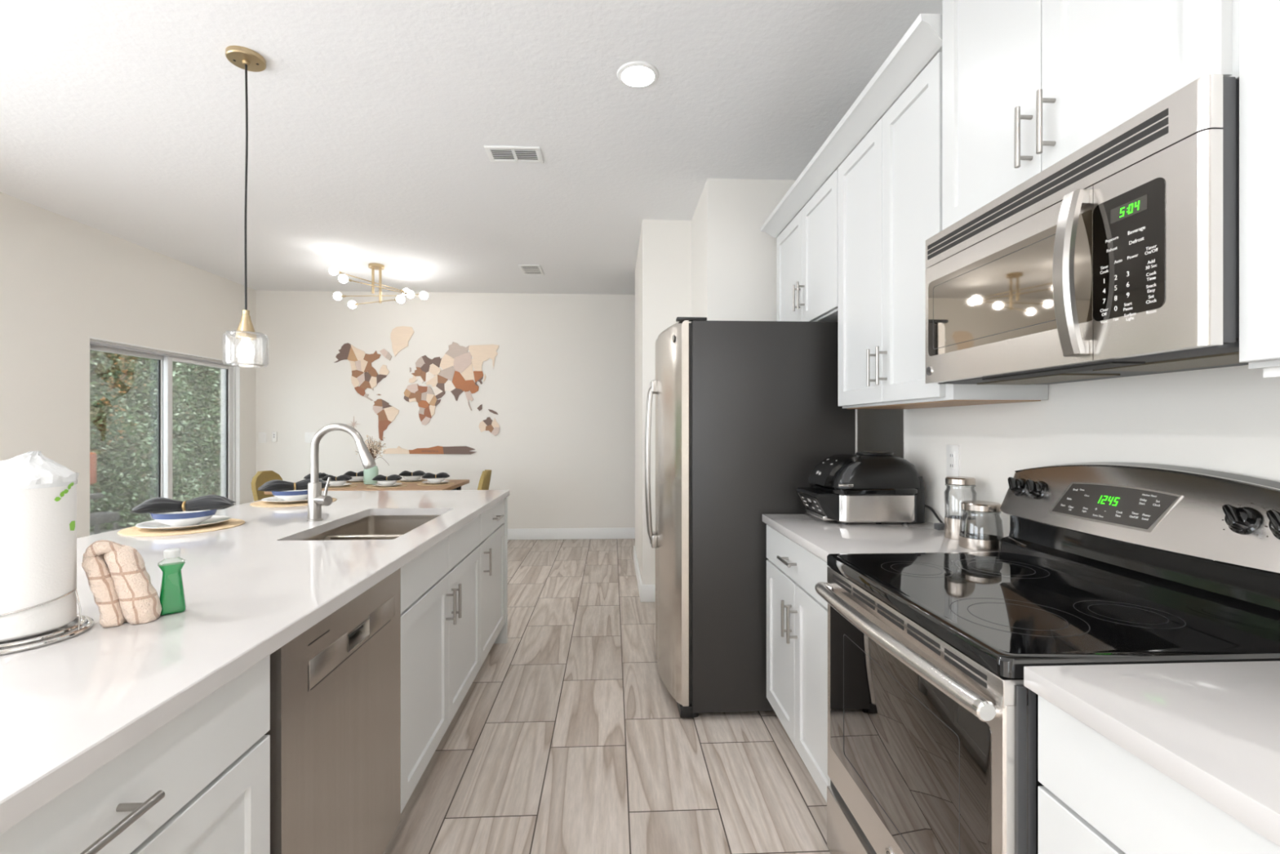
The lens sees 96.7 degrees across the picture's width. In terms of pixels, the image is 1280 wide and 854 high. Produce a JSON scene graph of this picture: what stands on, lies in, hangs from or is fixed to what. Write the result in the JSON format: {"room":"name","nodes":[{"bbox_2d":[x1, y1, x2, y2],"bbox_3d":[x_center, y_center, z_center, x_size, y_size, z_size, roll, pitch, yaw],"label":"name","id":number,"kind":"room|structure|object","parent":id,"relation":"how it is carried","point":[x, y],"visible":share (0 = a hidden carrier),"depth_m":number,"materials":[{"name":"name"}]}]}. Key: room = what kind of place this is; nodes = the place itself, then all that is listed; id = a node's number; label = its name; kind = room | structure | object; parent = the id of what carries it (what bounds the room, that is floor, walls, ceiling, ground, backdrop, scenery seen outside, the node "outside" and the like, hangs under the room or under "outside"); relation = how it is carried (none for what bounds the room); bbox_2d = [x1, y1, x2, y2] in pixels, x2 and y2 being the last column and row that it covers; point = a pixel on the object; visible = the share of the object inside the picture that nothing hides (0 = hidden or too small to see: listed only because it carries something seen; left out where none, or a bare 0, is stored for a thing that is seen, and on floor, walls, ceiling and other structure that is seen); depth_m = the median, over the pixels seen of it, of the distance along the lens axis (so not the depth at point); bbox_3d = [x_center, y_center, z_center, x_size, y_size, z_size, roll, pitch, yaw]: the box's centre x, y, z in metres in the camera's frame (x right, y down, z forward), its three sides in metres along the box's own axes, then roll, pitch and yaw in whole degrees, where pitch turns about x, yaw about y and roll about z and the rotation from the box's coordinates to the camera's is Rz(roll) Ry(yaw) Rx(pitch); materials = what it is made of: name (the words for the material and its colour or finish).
{"room":"kitchen","nodes":[
{"label":"kitchen","id":0,"kind":"room"},
{"bbox_2d":[0,191,255,537],"bbox_3d":[-4.159,-0.122,1.097,0.200,2.830,10.600,0,0,-3],"label":"wall","id":1,"kind":"structure","parent":0,"point":[65,282],"depth_m":4.27,"materials":[{"name":"white paint"}]},
{"bbox_2d":[89,337,239,535],"bbox_3d":[-4.338,0.300,5.241,0.150,1.985,1.765,0,0,-3],"label":"window","id":2,"kind":"structure","parent":1,"relation":"in","point":[166,424],"depth_m":5.16,"materials":[{"name":"clear glass"}]},
{"bbox_2d":[255,290,635,528],"bbox_3d":[-0.328,-0.122,6.667,8.400,2.830,0.150,0,0,-3],"label":"wall","id":3,"kind":"structure","parent":0,"point":[560,386],"depth_m":6.52,"materials":[{"name":"white paint"}]},
{"bbox_2d":[258,432,266,443],"bbox_3d":[-4.245,0.120,6.394,0.085,0.120,0.009,0,0,-3],"label":"light switch","id":4,"kind":"object","parent":3,"relation":"attached to","point":[262,436],"visible":1,"depth_m":6.39,"materials":[{"name":"white plastic"}]},
{"bbox_2d":[305,431,315,442],"bbox_3d":[-3.720,0.118,6.420,0.120,0.120,0.009,0,0,-3],"label":"light switch","id":5,"kind":"object","parent":3,"relation":"attached to","point":[308,435],"visible":0.77,"depth_m":6.42,"materials":[{"name":"white plastic"}]},
{"bbox_2d":[334,342,389,400],"bbox_3d":[-3.155,-0.624,6.446,0.620,0.654,0.010,0,0,-3],"label":"map continent","id":6,"kind":"object","parent":3,"relation":"attached to","point":[360,362],"visible":1,"depth_m":6.44,"materials":[{"name":"brown wood"}]},
{"bbox_2d":[372,399,399,440],"bbox_3d":[-2.885,-0.081,6.460,0.292,0.475,0.010,0,0,-3],"label":"map continent","id":7,"kind":"object","parent":3,"relation":"attached to","point":[387,415],"visible":1,"depth_m":6.46,"materials":[{"name":"brown wood"}]},
{"bbox_2d":[379,348,391,360],"bbox_3d":[-2.888,-0.822,6.460,0.138,0.135,0.008,0,0,-3],"label":"map","id":8,"kind":"object","parent":3,"relation":"attached to","point":[385,353],"visible":1,"depth_m":6.46,"materials":[{"name":"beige wood"}]},
{"bbox_2d":[390,325,413,355],"bbox_3d":[-2.702,-0.973,6.469,0.262,0.347,0.008,0,0,-3],"label":"map","id":9,"kind":"object","parent":3,"relation":"attached to","point":[400,336],"visible":1,"depth_m":6.46,"materials":[{"name":"beige wood"}]},
{"bbox_2d":[404,383,440,425],"bbox_3d":[-2.479,-0.257,6.479,0.416,0.475,0.010,0,0,-3],"label":"map continent","id":10,"kind":"object","parent":3,"relation":"attached to","point":[424,399],"visible":1,"depth_m":6.48,"materials":[{"name":"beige wood"}]},
{"bbox_2d":[382,445,476,453],"bbox_3d":[-2.390,0.263,6.483,1.053,0.097,0.011,0,0,-3],"label":"map continent","id":11,"kind":"object","parent":3,"relation":"attached to","point":[437,449],"visible":1,"depth_m":6.48,"materials":[{"name":"beige wood"}]},
{"bbox_2d":[408,342,498,410],"bbox_3d":[-2.124,-0.580,6.497,1.016,0.786,0.010,0,0,-3],"label":"map continent","id":12,"kind":"object","parent":3,"relation":"attached to","point":[463,362],"visible":1,"depth_m":6.50,"materials":[{"name":"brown wood"}]},
{"bbox_2d":[478,417,499,435],"bbox_3d":[-1.727,-0.006,6.516,0.239,0.216,0.010,0,0,-3],"label":"map continent","id":13,"kind":"object","parent":3,"relation":"attached to","point":[482,426],"visible":1,"depth_m":6.51,"materials":[{"name":"beige wood"}]},
{"bbox_2d":[507,527,635,539],"bbox_3d":[-1.872,1.230,6.508,4.900,0.125,0.016,0,0,-3],"label":"baseboard","id":14,"kind":"structure","parent":3,"relation":"attached to","point":[615,532],"depth_m":6.55,"materials":[{"name":"white"}]},
{"bbox_2d":[0,0,942,294],"bbox_3d":[-0.064,-1.587,1.298,8.400,0.100,11.000,0,0,-3],"label":"ceiling","id":15,"kind":"structure","parent":0,"point":[371,122],"depth_m":2.83,"materials":[{"name":"white paint"}]},
{"bbox_2d":[222,45,268,367],"bbox_3d":[-1.636,-0.894,2.362,0.158,1.285,0.158,0,0,-3],"label":"pendant light","id":16,"kind":"object","parent":15,"relation":"hanging from","point":[246,59],"visible":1,"depth_m":2.35,"materials":[{"name":"gold metal"}]},
{"bbox_2d":[235,310,256,339],"bbox_3d":[-1.636,-0.425,2.362,0.072,0.117,0.072,0,0,-3],"label":"socket","id":17,"kind":"object","parent":16,"relation":"attached to","point":[246,324],"depth_m":2.34,"materials":[{"name":"gold metal"}]},
{"bbox_2d":[328,262,427,308],"bbox_3d":[-2.506,-1.339,5.412,0.832,0.396,0.670,0,0,-32],"label":"chandelier","id":18,"kind":"object","parent":15,"relation":"hanging from","point":[333,270],"visible":1,"depth_m":5.39,"materials":[{"name":"gold metal"}]},
{"bbox_2d":[484,145,543,163],"bbox_3d":[-0.706,-1.531,3.204,0.304,0.012,0.184,0,0,-3],"label":"ceiling vent","id":19,"kind":"object","parent":15,"relation":"in","point":[516,154],"visible":1,"depth_m":3.20,"materials":[{"name":"white metal"}]},
{"bbox_2d":[517,264,544,275],"bbox_3d":[-1.059,-1.533,5.555,0.210,0.008,0.340,0,0,-3],"label":"ceiling vent","id":20,"kind":"object","parent":15,"relation":"in","point":[526,269],"visible":1,"depth_m":5.53,"materials":[{"name":"white metal"}]},
{"bbox_2d":[617,61,658,88],"bbox_3d":[-0.009,-1.532,2.483,0.184,0.010,0.184,0,0,-3],"label":"recessed light","id":21,"kind":"object","parent":15,"relation":"in","point":[634,74],"visible":1,"depth_m":2.47,"materials":[{"name":"white"}]},
{"bbox_2d":[383,538,831,853],"bbox_3d":[-0.064,1.343,1.298,8.400,0.100,11.000,0,0,-3],"label":"floor","id":22,"kind":"structure","parent":0,"point":[569,736],"depth_m":2.24,"materials":[{"name":"tile"}]},
{"bbox_2d":[0,654,270,853],"bbox_3d":[-0.974,0.852,0.673,0.681,0.882,0.760,0,0,-3],"label":"base cabinet","id":23,"kind":"object","parent":22,"relation":"on","point":[199,783],"visible":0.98,"depth_m":0.85,"materials":[{"name":"white wood"}]},
{"bbox_2d":[0,489,509,833],"bbox_3d":[-1.312,0.395,1.822,1.208,0.032,3.168,0,0,-3],"label":"countertop","id":24,"kind":"structure","parent":23,"relation":"on","point":[69,707],"depth_m":1.07,"materials":[{"name":"white stone"}]},
{"bbox_2d":[0,588,93,655],"bbox_3d":[-1.122,0.229,1.021,0.205,0.299,0.205,0,0,-3],"label":"paper towel holder","id":25,"kind":"object","parent":24,"relation":"on","point":[82,619],"visible":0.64,"depth_m":1.00,"materials":[{"name":"silver metal"}]},
{"bbox_2d":[0,450,79,641],"bbox_3d":[-1.121,0.203,1.022,0.160,0.318,0.161,0,0,-3],"label":"paper towel roll","id":26,"kind":"object","parent":25,"relation":"in","point":[38,493],"visible":1,"depth_m":0.99,"materials":[{"name":"white paper"}]},
{"bbox_2d":[54,481,74,501],"bbox_3d":[-1.045,0.117,1.034,0.003,0.032,0.044,0,0,-10],"label":"print","id":27,"kind":"object","parent":26,"relation":"attached to","point":[64,491],"depth_m":1.03,"materials":[{"name":"green paper"}]},
{"bbox_2d":[81,539,161,627],"bbox_3d":[-1.008,0.297,1.105,0.124,0.161,0.080,0,0,-3],"label":"hand towel","id":28,"kind":"object","parent":24,"relation":"on","point":[119,581],"visible":1,"depth_m":1.09,"materials":[{"name":"beige fabric"}]},
{"bbox_2d":[157,547,186,615],"bbox_3d":[-0.954,0.314,1.159,0.045,0.130,0.027,0,0,-41],"label":"dish soap bottle","id":29,"kind":"object","parent":24,"relation":"on","point":[171,595],"visible":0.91,"depth_m":1.15,"materials":[{"name":"green plastic"}]},
{"bbox_2d":[117,518,244,536],"bbox_3d":[-1.723,0.377,2.153,0.376,0.004,0.376,0,0,-3],"label":"placemat","id":30,"kind":"object","parent":24,"relation":"on","point":[232,522],"visible":0.65,"depth_m":2.06,"materials":[{"name":"wicker"}]},
{"bbox_2d":[135,515,230,529],"bbox_3d":[-1.723,0.366,2.153,0.281,0.018,0.281,0,0,-3],"label":"plate","id":31,"kind":"object","parent":30,"relation":"on","point":[153,524],"visible":0.66,"depth_m":2.12,"materials":[{"name":"white ceramic"}]},
{"bbox_2d":[149,508,217,526],"bbox_3d":[-1.723,0.342,2.153,0.202,0.055,0.202,0,0,-3],"label":"bowl","id":32,"kind":"object","parent":31,"relation":"on","point":[184,518],"visible":0.8,"depth_m":2.10,"materials":[{"name":"white ceramic"}]},
{"bbox_2d":[129,494,235,513],"bbox_3d":[-1.723,0.292,2.152,0.310,0.059,0.107,0,0,-25],"label":"napkin","id":33,"kind":"object","parent":32,"relation":"on","point":[157,504],"visible":1,"depth_m":2.14,"materials":[{"name":"black fabric"}]},
{"bbox_2d":[249,497,337,506],"bbox_3d":[-1.743,0.377,2.873,0.376,0.004,0.376,0,0,-3],"label":"placemat","id":34,"kind":"object","parent":24,"relation":"on","point":[257,504],"visible":0.49,"depth_m":2.77,"materials":[{"name":"wicker"}]},
{"bbox_2d":[261,496,307,503],"bbox_3d":[-1.743,0.366,2.873,0.281,0.018,0.281,0,0,-3],"label":"plate","id":35,"kind":"object","parent":34,"relation":"on","point":[273,499],"visible":0.41,"depth_m":2.81,"materials":[{"name":"white ceramic"}]},
{"bbox_2d":[271,489,307,501],"bbox_3d":[-1.743,0.342,2.873,0.202,0.055,0.202,0,0,-3],"label":"bowl","id":36,"kind":"object","parent":35,"relation":"on","point":[295,495],"visible":0.56,"depth_m":2.80,"materials":[{"name":"white ceramic"}]},
{"bbox_2d":[257,478,329,491],"bbox_3d":[-1.743,0.292,2.872,0.310,0.059,0.107,0,0,-33],"label":"napkin","id":37,"kind":"object","parent":36,"relation":"on","point":[273,485],"visible":0.78,"depth_m":2.83,"materials":[{"name":"black fabric"}]},
{"bbox_2d":[306,422,376,521],"bbox_3d":[-1.208,0.182,2.286,0.283,0.394,0.078,0,0,5],"label":"faucet","id":38,"kind":"object","parent":24,"relation":"on","point":[316,500],"visible":1,"depth_m":2.29,"materials":[{"name":"grey metal"}]},
{"bbox_2d":[302,515,439,540],"bbox_3d":[-1.043,0.502,2.279,0.429,0.180,0.785,0,0,-3],"label":"sink","id":39,"kind":"object","parent":24,"relation":"in","point":[373,526],"visible":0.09,"depth_m":2.64,"materials":[{"name":"silver metal"}]},
{"bbox_2d":[251,470,282,501],"bbox_3d":[-3.288,0.854,5.325,0.535,0.882,0.459,0,0,-3],"label":"dining chair","id":40,"kind":"object","parent":22,"relation":"on","point":[260,477],"visible":0.26,"depth_m":5.25,"materials":[{"name":"yellow fabric"}]},
{"bbox_2d":[264,567,400,853],"bbox_3d":[-1.011,0.856,1.378,0.616,0.874,0.640,0,0,-3],"label":"dishwasher","id":41,"kind":"object","parent":22,"relation":"on","point":[335,731],"visible":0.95,"depth_m":1.33,"materials":[{"name":"silver metal"}]},
{"bbox_2d":[264,479,469,494],"bbox_3d":[-2.493,0.918,5.379,1.510,0.750,0.930,0,0,-3],"label":"dining table","id":42,"kind":"object","parent":22,"relation":"on","point":[458,483],"visible":0.2,"depth_m":5.08,"materials":[{"name":"brown wood"}]},
{"bbox_2d":[322,484,357,488],"bbox_3d":[-2.758,0.541,5.171,0.338,0.004,0.338,0,0,-3],"label":"placemat","id":43,"kind":"object","parent":42,"relation":"on","point":[350,485],"visible":0.35,"depth_m":5.11,"materials":[{"name":"wicker"}]},
{"bbox_2d":[328,482,351,487],"bbox_3d":[-2.758,0.530,5.171,0.253,0.018,0.253,0,0,-3],"label":"plate","id":44,"kind":"object","parent":43,"relation":"on","point":[345,483],"visible":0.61,"depth_m":5.11,"materials":[{"name":"white ceramic"}]},
{"bbox_2d":[325,480,346,485],"bbox_3d":[-2.758,0.510,5.171,0.172,0.046,0.172,0,0,-3],"label":"bowl","id":45,"kind":"object","parent":44,"relation":"on","point":[331,482],"visible":0.73,"depth_m":5.12,"materials":[{"name":"white ceramic"}]},
{"bbox_2d":[321,474,352,480],"bbox_3d":[-2.757,0.463,5.170,0.254,0.056,0.097,0,0,-7],"label":"napkin","id":46,"kind":"object","parent":45,"relation":"in","point":[341,477],"visible":0.94,"depth_m":5.15,"materials":[{"name":"black fabric"}]},
{"bbox_2d":[346,481,364,483],"bbox_3d":[-2.800,0.541,5.629,0.338,0.004,0.338,0,0,-3],"label":"placemat","id":47,"kind":"object","parent":42,"relation":"on","point":[346,482],"visible":0.16,"depth_m":5.50,"materials":[{"name":"wicker"}]},
{"bbox_2d":[346,480,363,482],"bbox_3d":[-2.800,0.530,5.629,0.253,0.018,0.253,0,0,-3],"label":"plate","id":48,"kind":"object","parent":47,"relation":"on","point":[351,481],"visible":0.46,"depth_m":5.55,"materials":[{"name":"white ceramic"}]},
{"bbox_2d":[350,475,363,480],"bbox_3d":[-2.800,0.510,5.629,0.172,0.046,0.172,0,0,-3],"label":"bowl","id":49,"kind":"object","parent":48,"relation":"on","point":[354,478],"visible":0.61,"depth_m":5.57,"materials":[{"name":"white ceramic"}]},
{"bbox_2d":[342,471,363,476],"bbox_3d":[-2.800,0.463,5.628,0.254,0.056,0.097,0,0,-9],"label":"napkin","id":50,"kind":"object","parent":49,"relation":"on","point":[351,473],"visible":0.7,"depth_m":5.61,"materials":[{"name":"black fabric"}]},
{"bbox_2d":[363,465,377,484],"bbox_3d":[-2.559,0.426,5.411,0.128,0.233,0.128,0,0,-3],"label":"vase","id":51,"kind":"object","parent":42,"relation":"on","point":[369,473],"visible":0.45,"depth_m":5.36,"materials":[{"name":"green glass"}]},
{"bbox_2d":[355,435,389,465],"bbox_3d":[-2.534,0.285,5.389,0.262,0.417,0.246,0,0,17],"label":"dried flowers","id":52,"kind":"object","parent":51,"relation":"in","point":[376,449],"visible":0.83,"depth_m":5.42,"materials":[{"name":"brown plant"}]},
{"bbox_2d":[366,484,407,488],"bbox_3d":[-2.308,0.541,5.193,0.338,0.004,0.338,0,0,-3],"label":"placemat","id":53,"kind":"object","parent":42,"relation":"on","point":[400,485],"visible":0.64,"depth_m":5.11,"materials":[{"name":"wicker"}]},
{"bbox_2d":[372,482,402,486],"bbox_3d":[-2.308,0.530,5.193,0.253,0.018,0.253,0,0,-3],"label":"plate","id":54,"kind":"object","parent":53,"relation":"on","point":[396,483],"visible":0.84,"depth_m":5.17,"materials":[{"name":"white ceramic"}]},
{"bbox_2d":[377,480,396,485],"bbox_3d":[-2.308,0.510,5.193,0.172,0.046,0.172,0,0,-3],"label":"bowl","id":55,"kind":"object","parent":54,"relation":"on","point":[381,482],"visible":0.8,"depth_m":5.13,"materials":[{"name":"white ceramic"}]},
{"bbox_2d":[371,474,402,480],"bbox_3d":[-2.308,0.463,5.192,0.254,0.056,0.096,0,0,-5],"label":"napkin","id":56,"kind":"object","parent":55,"relation":"in","point":[394,477],"visible":1,"depth_m":5.17,"materials":[{"name":"black fabric"}]},
{"bbox_2d":[396,479,427,483],"bbox_3d":[-2.272,0.541,5.675,0.338,0.004,0.338,0,0,-3],"label":"placemat","id":57,"kind":"object","parent":42,"relation":"on","point":[399,481],"visible":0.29,"depth_m":5.56,"materials":[{"name":"wicker"}]},
{"bbox_2d":[400,478,426,481],"bbox_3d":[-2.272,0.530,5.675,0.253,0.018,0.253,0,0,-3],"label":"plate","id":58,"kind":"object","parent":57,"relation":"on","point":[402,479],"visible":0.8,"depth_m":5.62,"materials":[{"name":"white ceramic"}]},
{"bbox_2d":[403,475,421,479],"bbox_3d":[-2.272,0.510,5.675,0.172,0.046,0.172,0,0,-3],"label":"bowl","id":59,"kind":"object","parent":58,"relation":"on","point":[407,477],"visible":0.78,"depth_m":5.62,"materials":[{"name":"white ceramic"}]},
{"bbox_2d":[399,470,425,475],"bbox_3d":[-2.272,0.463,5.675,0.254,0.056,0.096,0,0,-8],"label":"napkin","id":60,"kind":"object","parent":59,"relation":"on","point":[419,473],"visible":0.97,"depth_m":5.65,"materials":[{"name":"black fabric"}]},
{"bbox_2d":[417,481,454,485],"bbox_3d":[-1.949,0.541,5.431,0.338,0.004,0.338,0,0,-3],"label":"placemat","id":61,"kind":"object","parent":42,"relation":"on","point":[448,482],"visible":0.62,"depth_m":5.33,"materials":[{"name":"wicker"}]},
{"bbox_2d":[422,480,449,484],"bbox_3d":[-1.949,0.530,5.431,0.253,0.018,0.253,0,0,-3],"label":"plate","id":62,"kind":"object","parent":61,"relation":"on","point":[444,481],"visible":0.8,"depth_m":5.38,"materials":[{"name":"white ceramic"}]},
{"bbox_2d":[426,477,444,482],"bbox_3d":[-1.949,0.510,5.431,0.172,0.046,0.172,0,0,-3],"label":"bowl","id":63,"kind":"object","parent":62,"relation":"on","point":[431,480],"visible":0.85,"depth_m":5.37,"materials":[{"name":"white ceramic"}]},
{"bbox_2d":[422,472,449,478],"bbox_3d":[-1.949,0.463,5.430,0.254,0.056,0.097,0,0,-18],"label":"napkin","id":64,"kind":"object","parent":63,"relation":"on","point":[428,475],"visible":1,"depth_m":5.42,"materials":[{"name":"black fabric"}]},
{"bbox_3d":[-3.058,0.541,5.376,0.338,0.004,0.338,0,0,-3],"label":"placemat","id":65,"kind":"object","parent":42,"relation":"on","visible":0},
{"bbox_3d":[-3.058,0.530,5.376,0.253,0.018,0.253,0,0,-3],"label":"plate","id":66,"kind":"object","parent":65,"relation":"on","visible":0},
{"bbox_3d":[-3.058,0.510,5.376,0.172,0.046,0.172,0,0,-3],"label":"bowl","id":67,"kind":"object","parent":66,"relation":"on","visible":0},
{"bbox_2d":[303,472,328,479],"bbox_3d":[-3.057,0.463,5.376,0.097,0.056,0.254,0,0,7],"label":"napkin","id":68,"kind":"object","parent":67,"relation":"on","point":[322,475],"visible":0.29,"depth_m":5.41,"materials":[{"name":"black fabric"}]},
{"bbox_2d":[400,515,479,813],"bbox_3d":[-1.050,0.852,2.227,0.681,0.882,1.048,0,0,-3],"label":"base cabinet","id":69,"kind":"object","parent":22,"relation":"on","point":[440,587],"visible":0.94,"depth_m":2.09,"materials":[{"name":"white wood"}]},
{"bbox_2d":[477,469,491,489],"bbox_3d":[-1.680,0.854,5.388,0.535,0.882,0.459,0,0,-9],"label":"dining chair","id":70,"kind":"object","parent":22,"relation":"on","point":[484,482],"visible":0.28,"depth_m":5.28,"materials":[{"name":"yellow fabric"}]},
{"bbox_2d":[478,498,504,667],"bbox_3d":[-1.092,0.852,3.065,0.681,0.882,0.630,0,0,-3],"label":"base cabinet","id":71,"kind":"object","parent":22,"relation":"on","point":[491,544],"visible":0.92,"depth_m":3.02,"materials":[{"name":"white wood"}]},
{"bbox_2d":[493,496,507,643],"bbox_3d":[-1.142,0.852,3.395,0.692,0.882,0.030,0,0,-3],"label":"island end panel","id":72,"kind":"object","parent":22,"relation":"on","point":[502,637],"visible":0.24,"depth_m":3.40,"materials":[{"name":"white wood"}]},
{"bbox_2d":[644,316,857,717],"bbox_3d":[0.487,0.404,2.968,0.923,1.778,0.908,0,0,-3],"label":"refrigerator","id":73,"kind":"object","parent":22,"relation":"on","point":[746,411],"visible":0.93,"depth_m":2.51,"materials":[{"name":"grey metal"}]},
{"bbox_2d":[766,524,830,802],"bbox_3d":[0.846,0.852,2.098,0.637,0.882,0.772,0,0,-3],"label":"base cabinet","id":74,"kind":"object","parent":22,"relation":"on","point":[797,615],"visible":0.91,"depth_m":2.04,"materials":[{"name":"white wood"}]},
{"bbox_2d":[762,513,998,561],"bbox_3d":[0.858,0.395,2.099,0.616,0.032,0.784,0,0,-3],"label":"countertop","id":75,"kind":"structure","parent":74,"relation":"on","point":[822,538],"depth_m":1.96,"materials":[{"name":"white stone"}]},
{"bbox_2d":[796,450,944,529],"bbox_3d":[0.913,0.239,2.274,0.464,0.279,0.444,0,0,-3],"label":"grill","id":76,"kind":"object","parent":75,"relation":"on","point":[867,486],"visible":1,"depth_m":2.20,"materials":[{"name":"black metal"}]},
{"bbox_2d":[801,496,821,511],"bbox_3d":[0.700,0.314,2.332,0.024,0.042,0.175,0,0,-3],"label":"print","id":77,"kind":"object","parent":76,"relation":"attached to","point":[811,503],"depth_m":2.33,"materials":[{"name":"white"}]},
{"bbox_2d":[804,508,833,520],"bbox_3d":[0.739,0.358,2.334,0.054,0.018,0.210,0,0,-3],"label":"drip tray","id":78,"kind":"object","parent":76,"relation":"on","point":[820,514],"depth_m":2.29,"materials":[{"name":"silver metal"}]},
{"bbox_2d":[808,453,861,486],"bbox_3d":[0.793,0.172,2.334,0.157,0.121,0.185,0,0,-3],"label":"hood","id":79,"kind":"object","parent":76,"relation":"attached to","point":[827,473],"depth_m":2.27,"materials":[{"name":"black plastic"}]},
{"bbox_2d":[944,475,976,539],"bbox_3d":[1.093,0.275,1.941,0.096,0.208,0.096,0,0,-3],"label":"canister","id":80,"kind":"object","parent":75,"relation":"on","point":[952,522],"visible":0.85,"depth_m":1.92,"materials":[{"name":"clear glass"}]},
{"bbox_2d":[959,500,1004,551],"bbox_3d":[1.073,0.308,1.790,0.122,0.142,0.122,0,0,-3],"label":"canister","id":81,"kind":"object","parent":75,"relation":"on","point":[975,541],"visible":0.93,"depth_m":1.76,"materials":[{"name":"clear glass"}]},
{"bbox_2d":[814,462,1279,853],"bbox_3d":[0.844,0.689,1.311,0.690,1.208,0.768,0,0,-3],"label":"range","id":82,"kind":"object","parent":22,"relation":"on","point":[933,719],"visible":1,"depth_m":1.18,"materials":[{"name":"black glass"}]},
{"bbox_2d":[826,551,1279,679],"bbox_3d":[0.846,0.391,1.311,0.561,0.036,0.768,0,0,-3],"label":"cooktop","id":83,"kind":"object","parent":82,"relation":"in","point":[1000,614],"depth_m":1.13,"materials":[{"name":"black glass"}]},
{"bbox_2d":[1061,488,1159,519],"bbox_3d":[1.104,0.181,1.347,0.027,0.065,0.256,0,0,-3],"label":"print","id":84,"kind":"object","parent":82,"relation":"attached to","point":[1082,504],"depth_m":1.33,"materials":[{"name":"white"}]},
{"bbox_2d":[1038,694,1279,853],"bbox_3d":[0.945,0.852,0.480,0.598,0.882,0.866,0,0,-3],"label":"base cabinet","id":85,"kind":"object","parent":22,"relation":"on","point":[1096,796],"visible":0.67,"depth_m":0.76,"materials":[{"name":"white wood"}]},
{"bbox_2d":[1023,660,1279,846],"bbox_3d":[0.938,0.395,0.473,0.616,0.032,0.892,0,0,-3],"label":"countertop","id":86,"kind":"structure","parent":85,"relation":"on","point":[1212,728],"depth_m":0.74,"materials":[{"name":"white stone"}]},
{"bbox_2d":[635,219,691,584],"bbox_3d":[0.696,-0.122,4.945,1.424,2.830,1.390,0,0,-3],"label":"wall column","id":87,"kind":"structure","parent":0,"point":[663,268],"depth_m":4.22,"materials":[{"name":"white paint"}]},
{"bbox_2d":[633,545,655,601],"bbox_3d":[0.164,1.230,4.911,0.390,0.125,1.406,0,0,-3],"label":"baseboard","id":88,"kind":"structure","parent":87,"relation":"attached to","point":[646,592],"depth_m":4.20,"materials":[{"name":"white wood"}]},
{"bbox_2d":[691,177,795,320],"bbox_3d":[0.929,-0.122,3.900,1.060,2.830,0.720,0,0,-3],"label":"wall","id":89,"kind":"structure","parent":0,"point":[734,262],"depth_m":3.53,"materials":[{"name":"white paint"}]},
{"bbox_2d":[857,408,903,458],"bbox_3d":[1.431,-0.122,2.969,0.150,2.830,1.190,0,0,-3],"label":"wall","id":90,"kind":"structure","parent":0,"point":[877,429],"depth_m":3.17,"materials":[{"name":"grey paint"}]},
{"bbox_2d":[903,364,1279,537],"bbox_3d":[1.457,-0.122,-0.719,0.300,2.830,6.420,0,0,-3],"label":"wall","id":91,"kind":"structure","parent":0,"point":[1227,420],"depth_m":1.46,"materials":[{"name":"white paint"}]},
{"bbox_2d":[776,168,838,321],"bbox_3d":[0.954,-0.822,2.889,0.343,0.630,0.903,0,0,-3],"label":"upper cabinet","id":92,"kind":"object","parent":91,"relation":"attached to","point":[807,248],"visible":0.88,"depth_m":2.77,"materials":[{"name":"white wood"}]},
{"bbox_2d":[760,13,942,238],"bbox_3d":[0.953,-1.149,2.531,0.380,0.080,1.774,0,0,-3],"label":"crown molding","id":93,"kind":"structure","parent":92,"relation":"attached to","point":[922,41],"depth_m":2.06,"materials":[{"name":"white wood"}]},
{"bbox_2d":[838,51,1048,408],"bbox_3d":[0.996,-0.607,2.040,0.343,1.061,0.793,0,0,-3],"label":"upper cabinet","id":94,"kind":"object","parent":91,"relation":"attached to","point":[890,185],"visible":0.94,"depth_m":1.96,"materials":[{"name":"white wood"}]},
{"bbox_2d":[946,444,959,475],"bbox_3d":[1.163,0.125,2.118,0.008,0.116,0.074,0,0,-3],"label":"outlet","id":95,"kind":"object","parent":91,"relation":"attached to","point":[953,451],"visible":0.91,"depth_m":2.11,"materials":[{"name":"white plastic"}]},
{"bbox_2d":[949,451,955,470],"bbox_3d":[1.162,0.125,2.118,0.003,0.068,0.034,0,0,-3],"label":"receptacle","id":96,"kind":"object","parent":95,"relation":"attached to","point":[952,454],"depth_m":2.11,"materials":[{"name":"white plastic"}]},
{"bbox_2d":[942,0,1239,230],"bbox_3d":[1.025,-0.973,1.261,0.360,0.868,0.762,0,0,-3],"label":"upper cabinet","id":97,"kind":"object","parent":91,"relation":"attached to","point":[1027,85],"visible":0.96,"depth_m":1.22,"materials":[{"name":"white wood"}]},
{"bbox_2d":[925,74,1248,384],"bbox_3d":[0.996,-0.328,1.260,0.414,0.418,0.775,0,0,-3],"label":"microwave","id":98,"kind":"object","parent":97,"relation":"attached to","point":[1119,257],"visible":1,"depth_m":1.06,"materials":[{"name":"grey metal"}]},
{"bbox_2d":[1100,226,1158,323],"bbox_3d":[0.853,-0.263,0.995,0.001,0.157,0.111,0,0,-3],"label":"print","id":99,"kind":"object","parent":98,"relation":"attached to","point":[1129,255],"depth_m":0.99,"materials":[{"name":"white"}]},
{"bbox_2d":[1239,0,1279,377],"bbox_3d":[1.068,-0.741,0.491,0.350,1.332,0.776,0,0,-3],"label":"upper cabinet","id":100,"kind":"object","parent":91,"relation":"attached to","point":[1259,20],"visible":1,"depth_m":0.84,"materials":[{"name":"white wood"}]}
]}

